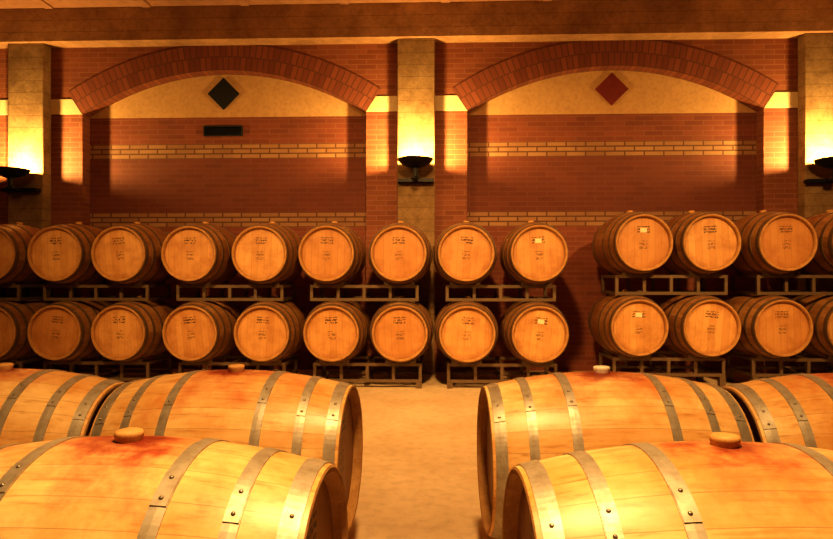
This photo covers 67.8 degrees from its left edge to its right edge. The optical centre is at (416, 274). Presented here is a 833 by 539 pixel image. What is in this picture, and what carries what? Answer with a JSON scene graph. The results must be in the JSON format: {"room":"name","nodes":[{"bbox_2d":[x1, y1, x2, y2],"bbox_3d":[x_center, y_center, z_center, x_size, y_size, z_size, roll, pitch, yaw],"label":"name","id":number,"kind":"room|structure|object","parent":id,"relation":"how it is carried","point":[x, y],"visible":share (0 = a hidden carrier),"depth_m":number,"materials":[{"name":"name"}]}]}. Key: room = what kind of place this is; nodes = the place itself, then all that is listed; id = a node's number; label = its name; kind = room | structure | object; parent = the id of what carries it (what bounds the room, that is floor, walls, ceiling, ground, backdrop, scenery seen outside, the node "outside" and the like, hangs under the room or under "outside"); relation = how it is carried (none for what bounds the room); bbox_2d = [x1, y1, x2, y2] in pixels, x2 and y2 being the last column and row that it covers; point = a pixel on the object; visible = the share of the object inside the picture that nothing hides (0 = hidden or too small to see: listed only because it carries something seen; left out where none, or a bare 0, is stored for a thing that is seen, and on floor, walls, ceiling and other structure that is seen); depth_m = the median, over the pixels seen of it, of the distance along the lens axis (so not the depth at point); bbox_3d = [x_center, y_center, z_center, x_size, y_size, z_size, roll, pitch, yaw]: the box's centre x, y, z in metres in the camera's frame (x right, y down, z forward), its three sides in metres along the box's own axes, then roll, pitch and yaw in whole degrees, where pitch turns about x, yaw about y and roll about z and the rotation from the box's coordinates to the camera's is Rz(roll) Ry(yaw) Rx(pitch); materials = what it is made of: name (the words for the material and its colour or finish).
{"room":"wine cellar","nodes":[
{"label":"wine cellar","id":0,"kind":"room"},
{"bbox_2d":[0,0,551,8],"bbox_3d":[-0.197,-3.330,1.943,19.600,0.220,12.270,0,0,2],"label":"ceiling","id":1,"kind":"structure","parent":0,"point":[4,4],"depth_m":7.39,"materials":[{"name":"concrete"}]},
{"bbox_2d":[0,38,797,373],"bbox_3d":[0.008,-1.020,7.833,19.200,4.440,0.482,0,0,2],"label":"wall","id":2,"kind":"structure","parent":0,"point":[524,133],"depth_m":7.71,"materials":[{"name":"brick"}]},
{"bbox_2d":[8,44,50,368],"bbox_3d":[-4.800,-0.818,7.692,0.450,4.035,0.160,0,0,2],"label":"pilaster","id":3,"kind":"object","parent":2,"relation":"attached to","point":[29,65],"visible":0.56,"depth_m":7.61,"materials":[{"name":"beige paint"}]},
{"bbox_2d":[0,166,40,192],"bbox_3d":[-4.830,-1.127,7.388,0.430,0.245,0.449,0,0,2],"label":"wall sconce","id":4,"kind":"object","parent":3,"relation":"attached to","point":[8,172],"visible":1,"depth_m":7.34,"materials":[{"name":"black metal"}]},
{"bbox_2d":[203,125,242,135],"bbox_3d":[-2.447,-1.815,7.850,0.500,0.130,0.020,0,0,2],"label":"air vent","id":5,"kind":"object","parent":2,"relation":"in","point":[207,130],"visible":1,"depth_m":7.85,"materials":[{"name":"black metal"}]},
{"bbox_2d":[208,78,238,109],"bbox_3d":[-2.442,-2.285,7.850,0.405,0.405,0.020,0,0,2],"label":"diamond tile","id":6,"kind":"structure","parent":2,"relation":"attached to","point":[223,93],"depth_m":7.84,"materials":[{"name":"black tile"}]},
{"bbox_2d":[397,38,434,373],"bbox_3d":[-0.002,-0.818,7.525,0.450,4.035,0.160,0,0,2],"label":"pilaster","id":7,"kind":"object","parent":2,"relation":"attached to","point":[415,57],"visible":0.76,"depth_m":7.45,"materials":[{"name":"beige paint"}]},
{"bbox_2d":[397,156,433,182],"bbox_3d":[-0.013,-1.218,7.219,0.430,0.245,0.449,0,0,2],"label":"wall sconce","id":8,"kind":"object","parent":7,"relation":"attached to","point":[415,162],"visible":1,"depth_m":7.15,"materials":[{"name":"black metal"}]},
{"bbox_2d":[0,0,832,48],"bbox_3d":[-0.001,-3.038,7.580,19.200,0.405,0.390,0,0,2],"label":"beam","id":9,"kind":"structure","parent":2,"relation":"attached to","point":[534,20],"depth_m":7.39,"materials":[{"name":"concrete"}]},
{"bbox_2d":[595,73,627,104],"bbox_3d":[2.420,-2.295,7.680,0.405,0.405,0.020,0,0,2],"label":"diamond tile","id":10,"kind":"structure","parent":2,"relation":"attached to","point":[611,89],"depth_m":7.67,"materials":[{"name":"red tile"}]},
{"bbox_2d":[798,33,832,373],"bbox_3d":[4.795,-0.818,7.357,0.450,4.035,0.160,0,0,2],"label":"pilaster","id":11,"kind":"object","parent":2,"relation":"attached to","point":[815,50],"visible":0.56,"depth_m":7.28,"materials":[{"name":"beige paint"}]},
{"bbox_2d":[803,156,832,183],"bbox_3d":[4.754,-1.188,7.053,0.430,0.245,0.449,0,0,2],"label":"wall sconce","id":12,"kind":"object","parent":11,"relation":"attached to","point":[826,162],"visible":1,"depth_m":7.07,"materials":[{"name":"black metal"}]},
{"bbox_2d":[63,368,771,538],"bbox_3d":[-0.197,1.300,1.943,19.600,0.200,12.270,0,0,2],"label":"floor","id":13,"kind":"structure","parent":0,"point":[419,475],"depth_m":4.17,"materials":[{"name":"concrete"}]},
{"bbox_2d":[0,356,53,368],"bbox_3d":[-4.814,1.048,6.977,1.150,0.304,0.600,0,0,2],"label":"rack","id":14,"kind":"object","parent":13,"relation":"on","point":[27,361],"visible":0.21,"depth_m":6.79,"materials":[{"name":"metal"}]},
{"bbox_2d":[0,296,53,360],"bbox_3d":[-4.460,0.597,6.965,0.690,0.715,0.956,0,0,2],"label":"wine barrel","id":15,"kind":"object","parent":14,"relation":"on","point":[15,316],"visible":0.58,"depth_m":6.58,"materials":[{"name":"brown wood"}]},
{"bbox_2d":[0,281,52,300],"bbox_3d":[-4.834,0.178,6.978,1.150,0.212,0.580,0,0,2],"label":"rack","id":16,"kind":"object","parent":15,"relation":"on","point":[3,297],"visible":0.77,"depth_m":6.85,"materials":[{"name":"metal"}]},
{"bbox_2d":[0,222,45,284],"bbox_3d":[-4.479,-0.227,6.979,0.712,0.737,0.956,2,0,2],"label":"wine barrel","id":17,"kind":"object","parent":16,"relation":"on","point":[15,239],"visible":0.62,"depth_m":6.60,"materials":[{"name":"brown wood"}]},
{"bbox_2d":[44,352,171,380],"bbox_3d":[-3.423,1.048,6.929,1.150,0.304,0.600,0,0,2],"label":"rack","id":18,"kind":"object","parent":13,"relation":"on","point":[72,364],"visible":0.52,"depth_m":6.66,"materials":[{"name":"metal"}]},
{"bbox_2d":[27,296,113,361],"bbox_3d":[-3.760,0.598,6.938,0.690,0.715,0.956,0,0,3],"label":"wine barrel","id":19,"kind":"object","parent":18,"relation":"on","point":[61,330],"visible":0.62,"depth_m":6.50,"materials":[{"name":"brown wood"}]},
{"bbox_2d":[91,296,175,361],"bbox_3d":[-3.086,0.597,6.912,0.690,0.715,0.956,0,0,2],"label":"wine barrel","id":20,"kind":"object","parent":18,"relation":"on","point":[123,331],"visible":0.8,"depth_m":6.48,"materials":[{"name":"brown wood"}]},
{"bbox_2d":[43,280,170,300],"bbox_3d":[-3.428,0.178,6.929,1.150,0.212,0.580,0,0,2],"label":"rack","id":21,"kind":"object","parent":20,"relation":"on","point":[72,296],"visible":0.92,"depth_m":6.65,"materials":[{"name":"metal"}]},
{"bbox_2d":[27,222,107,284],"bbox_3d":[-3.770,-0.227,6.943,0.708,0.732,0.956,-1,0,1],"label":"wine barrel","id":22,"kind":"object","parent":21,"relation":"on","point":[60,253],"visible":0.71,"depth_m":6.50,"materials":[{"name":"brown wood"}]},
{"bbox_2d":[91,222,171,284],"bbox_3d":[-3.085,-0.227,6.919,0.690,0.715,0.956,0,0,2],"label":"wine barrel","id":23,"kind":"object","parent":21,"relation":"on","point":[125,254],"visible":0.84,"depth_m":6.48,"materials":[{"name":"brown wood"}]},
{"bbox_2d":[178,353,297,373],"bbox_3d":[-1.954,1.048,6.877,1.150,0.304,0.600,0,0,2],"label":"rack","id":24,"kind":"object","parent":13,"relation":"on","point":[292,357],"visible":0.44,"depth_m":6.61,"materials":[{"name":"metal"}]},
{"bbox_2d":[162,296,241,361],"bbox_3d":[-2.326,0.598,6.877,0.690,0.715,0.956,0,0,2],"label":"wine barrel","id":25,"kind":"object","parent":24,"relation":"on","point":[195,331],"visible":0.81,"depth_m":6.44,"materials":[{"name":"brown wood"}]},
{"bbox_2d":[234,296,306,362],"bbox_3d":[-1.582,0.597,6.851,0.690,0.715,0.956,0,0,2],"label":"wine barrel","id":26,"kind":"object","parent":24,"relation":"on","point":[265,331],"visible":0.92,"depth_m":6.41,"materials":[{"name":"brown wood"}]},
{"bbox_2d":[176,281,295,300],"bbox_3d":[-1.977,0.178,6.878,1.150,0.212,0.580,0,0,2],"label":"rack","id":27,"kind":"object","parent":26,"relation":"on","point":[205,286],"visible":0.86,"depth_m":6.60,"materials":[{"name":"metal"}]},
{"bbox_2d":[161,222,237,284],"bbox_3d":[-2.348,-0.227,6.893,0.700,0.725,0.956,1,0,2],"label":"wine barrel","id":28,"kind":"object","parent":27,"relation":"on","point":[196,253],"visible":0.84,"depth_m":6.46,"materials":[{"name":"brown wood"}]},
{"bbox_2d":[231,221,302,284],"bbox_3d":[-1.606,-0.227,6.868,0.690,0.715,0.956,0,0,2],"label":"wine barrel","id":29,"kind":"object","parent":27,"relation":"on","point":[263,253],"visible":0.86,"depth_m":6.43,"materials":[{"name":"brown wood"}]},
{"bbox_2d":[313,356,422,388],"bbox_3d":[-0.510,1.048,6.827,1.150,0.304,0.600,0,0,2],"label":"rack","id":30,"kind":"object","parent":13,"relation":"on","point":[369,374],"visible":0.77,"depth_m":6.55,"materials":[{"name":"metal"}]},
{"bbox_2d":[303,296,369,362],"bbox_3d":[-0.862,0.597,6.833,0.709,0.734,0.956,-2,0,2],"label":"wine barrel","id":31,"kind":"object","parent":30,"relation":"on","point":[333,331],"visible":0.94,"depth_m":6.39,"materials":[{"name":"brown wood"}]},
{"bbox_2d":[370,296,433,362],"bbox_3d":[-0.157,0.597,6.828,0.690,0.715,0.956,0,0,2],"label":"wine barrel","id":32,"kind":"object","parent":30,"relation":"on","point":[400,331],"visible":0.97,"depth_m":6.39,"materials":[{"name":"brown wood"}]},
{"bbox_2d":[310,281,419,300],"bbox_3d":[-0.542,0.178,6.828,1.150,0.212,0.580,0,0,2],"label":"rack","id":33,"kind":"object","parent":32,"relation":"on","point":[391,297],"visible":0.89,"depth_m":6.55,"materials":[{"name":"metal"}]},
{"bbox_2d":[298,221,365,284],"bbox_3d":[-0.913,-0.227,6.843,0.710,0.735,0.956,2,0,2],"label":"wine barrel","id":34,"kind":"object","parent":33,"relation":"on","point":[333,253],"visible":0.97,"depth_m":6.41,"materials":[{"name":"brown wood"}]},
{"bbox_2d":[368,221,431,284],"bbox_3d":[-0.172,-0.227,6.824,0.696,0.721,0.956,0,0,1],"label":"wine barrel","id":35,"kind":"object","parent":33,"relation":"on","point":[400,253],"visible":0.94,"depth_m":6.38,"materials":[{"name":"brown wood"}]},
{"bbox_2d":[446,356,556,388],"bbox_3d":[0.905,1.048,6.778,1.150,0.304,0.600,0,0,2],"label":"rack","id":36,"kind":"object","parent":13,"relation":"on","point":[498,363],"visible":0.66,"depth_m":6.51,"materials":[{"name":"metal"}]},
{"bbox_2d":[434,296,497,363],"bbox_3d":[0.537,0.597,6.777,0.690,0.715,0.956,0,0,3],"label":"wine barrel","id":37,"kind":"object","parent":36,"relation":"on","point":[465,332],"visible":0.98,"depth_m":6.34,"materials":[{"name":"brown wood"}]},
{"bbox_2d":[500,296,568,363],"bbox_3d":[1.272,0.598,6.762,0.690,0.715,0.956,0,0,2],"label":"wine barrel","id":38,"kind":"object","parent":36,"relation":"on","point":[535,332],"visible":0.98,"depth_m":6.32,"materials":[{"name":"brown wood"}]},
{"bbox_2d":[445,281,555,300],"bbox_3d":[0.891,0.178,6.778,1.150,0.212,0.580,0,0,2],"label":"rack","id":39,"kind":"object","parent":38,"relation":"on","point":[521,285],"visible":0.93,"depth_m":6.50,"materials":[{"name":"metal"}]},
{"bbox_2d":[433,221,496,284],"bbox_3d":[0.520,-0.227,6.785,0.690,0.715,0.956,0,0,2],"label":"wine barrel","id":40,"kind":"object","parent":39,"relation":"on","point":[464,253],"visible":0.97,"depth_m":6.35,"materials":[{"name":"brown wood"}]},
{"bbox_2d":[499,221,567,284],"bbox_3d":[1.261,-0.227,6.753,0.690,0.715,0.956,0,0,2],"label":"wine barrel","id":41,"kind":"object","parent":39,"relation":"on","point":[532,253],"visible":0.92,"depth_m":6.31,"materials":[{"name":"brown wood"}]},
{"bbox_2d":[599,348,725,386],"bbox_3d":[2.628,1.013,6.717,1.150,0.374,0.600,0,0,2],"label":"rack","id":42,"kind":"object","parent":13,"relation":"on","point":[698,371],"visible":0.58,"depth_m":6.45,"materials":[{"name":"metal"}]},
{"bbox_2d":[588,290,668,357],"bbox_3d":[2.271,0.527,6.736,0.692,0.718,0.956,0,0,2],"label":"wine barrel","id":43,"kind":"object","parent":42,"relation":"on","point":[634,326],"visible":0.96,"depth_m":6.30,"materials":[{"name":"brown wood"}]},
{"bbox_2d":[601,271,727,294],"bbox_3d":[2.654,0.090,6.716,1.150,0.248,0.580,0,0,2],"label":"rack","id":44,"kind":"object","parent":43,"relation":"on","point":[651,275],"visible":0.94,"depth_m":6.44,"materials":[{"name":"metal"}]},
{"bbox_2d":[592,211,672,274],"bbox_3d":[2.312,-0.333,6.727,0.698,0.723,0.956,1,0,1],"label":"wine barrel","id":45,"kind":"object","parent":44,"relation":"on","point":[633,243],"visible":0.96,"depth_m":6.29,"materials":[{"name":"brown wood"}]},
{"bbox_2d":[661,210,740,274],"bbox_3d":[2.996,-0.333,6.715,0.690,0.715,0.956,0,0,2],"label":"wine barrel","id":46,"kind":"object","parent":44,"relation":"on","point":[704,243],"visible":0.8,"depth_m":6.28,"materials":[{"name":"brown wood"}]},
{"bbox_2d":[657,290,740,357],"bbox_3d":[2.986,0.527,6.704,0.690,0.715,0.956,0,0,1],"label":"wine barrel","id":47,"kind":"object","parent":42,"relation":"on","point":[700,326],"visible":0.79,"depth_m":6.27,"materials":[{"name":"brown wood"}]},
{"bbox_2d":[726,348,832,381],"bbox_3d":[4.050,1.013,6.668,1.150,0.374,0.600,0,0,2],"label":"rack","id":48,"kind":"object","parent":13,"relation":"on","point":[806,362],"visible":0.63,"depth_m":6.60,"materials":[{"name":"metal"}]},
{"bbox_2d":[724,290,812,357],"bbox_3d":[3.695,0.527,6.677,0.708,0.733,0.956,-1,0,2],"label":"wine barrel","id":49,"kind":"object","parent":48,"relation":"on","point":[772,326],"visible":0.8,"depth_m":6.24,"materials":[{"name":"brown wood"}]},
{"bbox_2d":[731,271,832,294],"bbox_3d":[4.100,0.090,6.666,1.150,0.248,0.580,0,0,2],"label":"rack","id":50,"kind":"object","parent":49,"relation":"on","point":[811,279],"visible":0.91,"depth_m":6.40,"materials":[{"name":"metal"}]},
{"bbox_2d":[728,210,817,274],"bbox_3d":[3.746,-0.333,6.684,0.710,0.735,0.956,-2,0,2],"label":"wine barrel","id":51,"kind":"object","parent":50,"relation":"on","point":[772,242],"visible":0.8,"depth_m":6.25,"materials":[{"name":"brown wood"}]},
{"bbox_2d":[798,210,832,274],"bbox_3d":[4.455,-0.333,6.644,0.690,0.715,0.956,0,0,2],"label":"wine barrel","id":52,"kind":"object","parent":50,"relation":"on","point":[821,263],"visible":0.55,"depth_m":6.38,"materials":[{"name":"brown wood"}]},
{"bbox_2d":[791,290,832,356],"bbox_3d":[4.404,0.528,6.642,0.690,0.715,0.956,0,0,2],"label":"wine barrel","id":53,"kind":"object","parent":48,"relation":"on","point":[819,307],"visible":0.56,"depth_m":6.35,"materials":[{"name":"brown wood"}]},
{"bbox_3d":[-0.686,1.087,1.475,0.580,0.226,0.840,0,0,4],"label":"timber skid","id":54,"kind":"object","parent":13,"relation":"on","visible":0},
{"bbox_2d":[0,427,347,538],"bbox_3d":[-0.686,0.727,1.475,0.956,0.725,0.700,0,-1,4],"label":"wine barrel","id":55,"kind":"object","parent":54,"relation":"on","point":[127,484],"visible":1,"depth_m":1.31,"materials":[{"name":"brown wood"}]},
{"bbox_3d":[0.714,1.087,1.426,0.580,0.226,0.840,0,0,0],"label":"timber skid","id":56,"kind":"object","parent":13,"relation":"on","visible":0},
{"bbox_2d":[502,432,832,538],"bbox_3d":[0.714,0.727,1.426,0.956,0.734,0.710,0,-2,0],"label":"wine barrel","id":57,"kind":"object","parent":56,"relation":"on","point":[725,486],"visible":1,"depth_m":1.28,"materials":[{"name":"brown wood"}]},
{"bbox_3d":[-0.739,1.087,2.547,0.580,0.226,0.840,0,0,4],"label":"timber skid","id":58,"kind":"object","parent":13,"relation":"on","visible":0},
{"bbox_2d":[89,364,362,531],"bbox_3d":[-0.739,0.727,2.547,0.956,0.724,0.699,0,1,4],"label":"wine barrel","id":59,"kind":"object","parent":58,"relation":"on","point":[317,417],"visible":0.55,"depth_m":2.34,"materials":[{"name":"brown wood"}]},
{"bbox_3d":[0.749,1.087,2.495,0.580,0.226,0.840,0,0,0],"label":"timber skid","id":60,"kind":"object","parent":13,"relation":"on","visible":0},
{"bbox_2d":[477,365,754,538],"bbox_3d":[0.749,0.728,2.495,0.960,0.715,0.689,0,0,-1],"label":"wine barrel","id":61,"kind":"object","parent":60,"relation":"on","point":[540,417],"visible":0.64,"depth_m":2.27,"materials":[{"name":"brown wood"}]},
{"bbox_3d":[-1.716,1.087,2.581,0.580,0.226,0.840,0,0,1],"label":"timber skid","id":62,"kind":"object","parent":13,"relation":"on","visible":0},
{"bbox_2d":[0,363,125,445],"bbox_3d":[-1.716,0.728,2.582,0.956,0.717,0.692,0,0,1],"label":"wine barrel","id":63,"kind":"object","parent":62,"relation":"on","point":[37,405],"visible":0.41,"depth_m":2.38,"materials":[{"name":"brown wood"}]},
{"bbox_3d":[1.731,1.087,2.461,0.580,0.226,0.840,0,0,2],"label":"timber skid","id":64,"kind":"object","parent":13,"relation":"on","visible":0},
{"bbox_2d":[721,373,832,449],"bbox_3d":[1.731,0.727,2.461,0.956,0.722,0.698,0,-1,2],"label":"wine barrel","id":65,"kind":"object","parent":64,"relation":"on","point":[792,408],"visible":0.35,"depth_m":2.29,"materials":[{"name":"brown wood"}]}
]}

